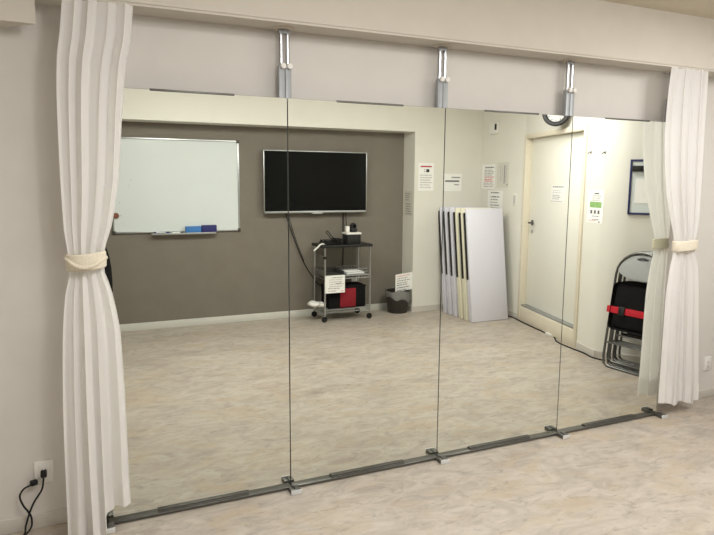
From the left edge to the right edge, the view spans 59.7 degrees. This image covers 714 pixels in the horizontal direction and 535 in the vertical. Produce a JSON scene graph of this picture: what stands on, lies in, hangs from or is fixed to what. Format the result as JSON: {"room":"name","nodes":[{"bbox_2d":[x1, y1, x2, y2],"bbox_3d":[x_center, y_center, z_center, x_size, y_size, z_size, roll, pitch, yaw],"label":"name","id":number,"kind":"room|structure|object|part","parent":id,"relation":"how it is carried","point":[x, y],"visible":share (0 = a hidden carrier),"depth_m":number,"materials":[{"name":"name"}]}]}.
{"room":"dance studio","nodes":[
{"label":"dance studio","id":0,"kind":"room"},
{"bbox_2d":[0,4,713,520],"bbox_3d":[0.316,-0.212,3.603,7.000,2.660,0.150,-3,9,-24],"label":"wall","id":1,"kind":"structure","parent":0,"point":[164,53],"depth_m":2.89,"materials":[{"name":"paint"}]},
{"bbox_2d":[0,0,35,27],"bbox_3d":[-1.644,-1.029,2.396,0.724,0.113,0.230,-3,9,-24],"label":"trim","id":2,"kind":"structure","parent":1,"relation":"attached to","point":[13,13],"depth_m":2.49,"materials":[{"name":"paint"}]},
{"bbox_2d":[34,459,53,483],"bbox_3d":[-1.450,0.947,2.880,0.080,0.107,0.012,-3,9,-24],"label":"wall outlet","id":3,"kind":"object","parent":1,"relation":"attached to","point":[47,465],"visible":0.93,"depth_m":2.88,"materials":[{"name":"white plastic"}]},
{"bbox_2d":[0,387,713,534],"bbox_3d":[0.226,1.088,3.655,6.350,0.068,0.012,-3,9,-24],"label":"baseboard","id":4,"kind":"structure","parent":1,"relation":"attached to","point":[9,526],"depth_m":2.90,"materials":[{"name":"plastic"}]},
{"bbox_2d":[35,0,713,77],"bbox_3d":[0.280,-1.347,3.235,6.350,0.313,0.200,-3,9,-24],"label":"beam","id":5,"kind":"structure","parent":1,"relation":"attached to","point":[587,26],"depth_m":3.39,"materials":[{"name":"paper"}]},
{"bbox_2d":[82,0,713,71],"bbox_3d":[0.498,-1.185,3.258,4.350,0.011,0.020,-3,9,-24],"label":"rail","id":6,"kind":"object","parent":1,"relation":"attached to","point":[111,1],"visible":1,"depth_m":3.07,"materials":[{"name":"painted metal"}]},
{"bbox_2d":[56,0,132,534],"bbox_3d":[-1.104,0.067,2.664,0.360,2.327,0.124,-2,8,-16],"label":"curtain","id":7,"kind":"object","parent":6,"relation":"hanging from","point":[94,41],"visible":1,"depth_m":2.64,"materials":[{"name":"white fabric"}]},
{"bbox_2d":[658,67,708,405],"bbox_3d":[2.190,-0.154,4.177,0.520,2.258,0.088,-3,8,-22],"label":"curtain","id":8,"kind":"object","parent":6,"relation":"hanging from","point":[687,93],"visible":1,"depth_m":4.16,"materials":[{"name":"white fabric"}]},
{"bbox_2d":[703,356,711,370],"bbox_3d":[2.646,0.724,4.695,0.077,0.107,0.012,-3,9,-24],"label":"wall outlet","id":9,"kind":"object","parent":1,"relation":"attached to","point":[707,360],"visible":1,"depth_m":4.69,"materials":[{"name":"white plastic"}]},
{"bbox_2d":[6,396,713,534],"bbox_3d":[1.173,1.423,1.869,7.000,0.100,4.500,-3,9,-24],"label":"floor","id":10,"kind":"structure","parent":0,"point":[650,475],"depth_m":3.22,"materials":[{"name":"laminate"}]},
{"bbox_2d":[19,479,37,534],"bbox_3d":[-1.562,1.108,2.772,0.039,0.243,0.280,7,11,42],"label":"power cable","id":11,"kind":"object","parent":10,"relation":"on","point":[34,482],"visible":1,"depth_m":2.84,"materials":[{"name":"black rubber"}]},
{"bbox_3d":[-1.572,1.117,2.762,0.038,0.228,0.250,7,11,42],"label":"cord","id":12,"kind":"part","parent":11,"relation":"part of","materials":[{"name":"black rubber"}]},
{"bbox_2d":[23,470,46,534],"bbox_3d":[-1.553,1.092,2.749,0.058,0.283,0.377,8,11,43],"label":"power cable","id":13,"kind":"object","parent":10,"relation":"on","point":[43,473],"visible":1,"depth_m":2.83,"materials":[{"name":"black rubber"}]},
{"bbox_2d":[106,513,114,533],"bbox_3d":[-1.172,0.049,2.779,0.104,2.347,0.188,-3,9,-24],"label":"pole","id":14,"kind":"object","parent":10,"relation":"on","point":[110,525],"visible":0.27,"depth_m":2.87,"materials":[{"name":"silver metal"}]},
{"bbox_2d":[105,88,290,523],"bbox_3d":[-0.757,0.188,2.983,0.896,2.009,0.054,-3,9,-24],"label":"mirror panel","id":15,"kind":"object","parent":10,"relation":"on","point":[196,270],"visible":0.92,"depth_m":2.98,"materials":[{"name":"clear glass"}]},
{"bbox_3d":[-0.762,1.179,3.115,0.894,0.010,0.046,-3,9,-24],"label":"rail","id":16,"kind":"part","parent":15,"relation":"part of","materials":[{"name":"grey metal"}]},
{"bbox_2d":[273,25,301,495],"bbox_3d":[-0.346,0.004,3.145,0.104,2.347,0.188,-3,9,-24],"label":"pole","id":17,"kind":"object","parent":10,"relation":"on","point":[284,69],"visible":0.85,"depth_m":3.04,"materials":[{"name":"silver metal"}]},
{"bbox_3d":[-0.371,-1.055,3.032,0.021,0.175,0.020,-3,9,-24],"label":"rod","id":18,"kind":"part","parent":17,"relation":"part of","materials":[{"name":"silver metal"}]},
{"bbox_3d":[-0.358,-0.980,3.022,0.029,0.029,0.021,-3,9,-24],"label":"knob","id":19,"kind":"part","parent":17,"relation":"part of","materials":[{"name":"white plastic"}]},
{"bbox_3d":[-0.341,-1.056,3.045,0.021,0.175,0.020,-3,9,-24],"label":"rod","id":20,"kind":"part","parent":17,"relation":"part of","materials":[{"name":"silver metal"}]},
{"bbox_3d":[-0.328,-0.982,3.036,0.029,0.029,0.021,-3,9,-24],"label":"knob","id":21,"kind":"part","parent":17,"relation":"part of","materials":[{"name":"white plastic"}]},
{"bbox_2d":[287,98,444,486],"bbox_3d":[0.065,0.143,3.348,0.896,2.009,0.054,-3,9,-24],"label":"mirror panel","id":22,"kind":"object","parent":10,"relation":"on","point":[365,179],"visible":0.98,"depth_m":3.33,"materials":[{"name":"clear glass"}]},
{"bbox_3d":[0.059,0.142,3.362,0.894,1.980,0.022,-3,9,-24],"label":"frame","id":23,"kind":"part","parent":22,"relation":"part of","materials":[{"name":"grey paint"}]},
{"bbox_3d":[0.060,1.134,3.479,0.894,0.010,0.046,-3,9,-24],"label":"rail","id":24,"kind":"part","parent":22,"relation":"part of","materials":[{"name":"grey metal"}]},
{"bbox_2d":[433,44,451,464],"bbox_3d":[0.476,-0.041,3.509,0.104,2.347,0.188,-3,9,-24],"label":"pole","id":25,"kind":"object","parent":10,"relation":"on","point":[441,86],"visible":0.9,"depth_m":3.40,"materials":[{"name":"silver metal"}]},
{"bbox_3d":[0.451,-1.099,3.396,0.021,0.175,0.020,-3,9,-24],"label":"rod","id":26,"kind":"part","parent":25,"relation":"part of","materials":[{"name":"silver metal"}]},
{"bbox_3d":[0.481,-1.101,3.409,0.021,0.175,0.020,-3,9,-24],"label":"rod","id":27,"kind":"part","parent":25,"relation":"part of","materials":[{"name":"silver metal"}]},
{"bbox_2d":[436,108,572,456],"bbox_3d":[0.887,0.099,3.712,0.896,2.009,0.054,-3,9,-24],"label":"mirror panel","id":28,"kind":"object","parent":10,"relation":"on","point":[506,175],"visible":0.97,"depth_m":3.69,"materials":[{"name":"clear glass"}]},
{"bbox_3d":[0.882,1.089,3.844,0.894,0.010,0.046,-3,9,-24],"label":"rail","id":29,"kind":"part","parent":28,"relation":"part of","materials":[{"name":"grey metal"}]},
{"bbox_2d":[556,58,579,439],"bbox_3d":[1.298,-0.085,3.873,0.104,2.347,0.188,-3,9,-24],"label":"pole","id":30,"kind":"object","parent":10,"relation":"on","point":[568,93],"visible":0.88,"depth_m":3.77,"materials":[{"name":"silver metal"}]},
{"bbox_3d":[1.273,-1.144,3.760,0.021,0.175,0.020,-3,9,-24],"label":"rod","id":31,"kind":"part","parent":30,"relation":"part of","materials":[{"name":"silver metal"}]},
{"bbox_3d":[1.303,-1.145,3.774,0.021,0.175,0.020,-3,9,-24],"label":"rod","id":32,"kind":"part","parent":30,"relation":"part of","materials":[{"name":"silver metal"}]},
{"bbox_2d":[556,116,669,432],"bbox_3d":[1.709,0.054,4.076,0.896,2.009,0.054,-3,9,-24],"label":"mirror panel","id":33,"kind":"object","parent":10,"relation":"on","point":[618,218],"visible":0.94,"depth_m":4.06,"materials":[{"name":"clear glass"}]},
{"bbox_3d":[1.704,1.045,4.208,0.894,0.010,0.046,-3,9,-24],"label":"rail","id":34,"kind":"part","parent":33,"relation":"part of","materials":[{"name":"grey metal"}]},
{"bbox_2d":[654,70,670,418],"bbox_3d":[2.097,-0.129,4.227,0.104,2.347,0.188,-3,9,-24],"label":"pole","id":35,"kind":"object","parent":10,"relation":"on","point":[661,415],"visible":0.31,"depth_m":4.22,"materials":[{"name":"silver metal"}]},
{"bbox_2d":[118,0,713,69],"bbox_3d":[0.321,-1.186,3.163,6.350,0.012,0.003,-3,9,-24],"label":"trim","id":36,"kind":"structure","parent":0,"point":[135,1],"depth_m":3.09,"materials":[{"name":"paint"}]},
{"bbox_2d":[601,0,713,18],"bbox_3d":[1.191,-1.311,1.494,7.000,0.100,4.500,-3,9,-24],"label":"ceiling","id":37,"kind":"structure","parent":0,"point":[700,8],"depth_m":3.70,"materials":[{"name":"paint"}]}
]}

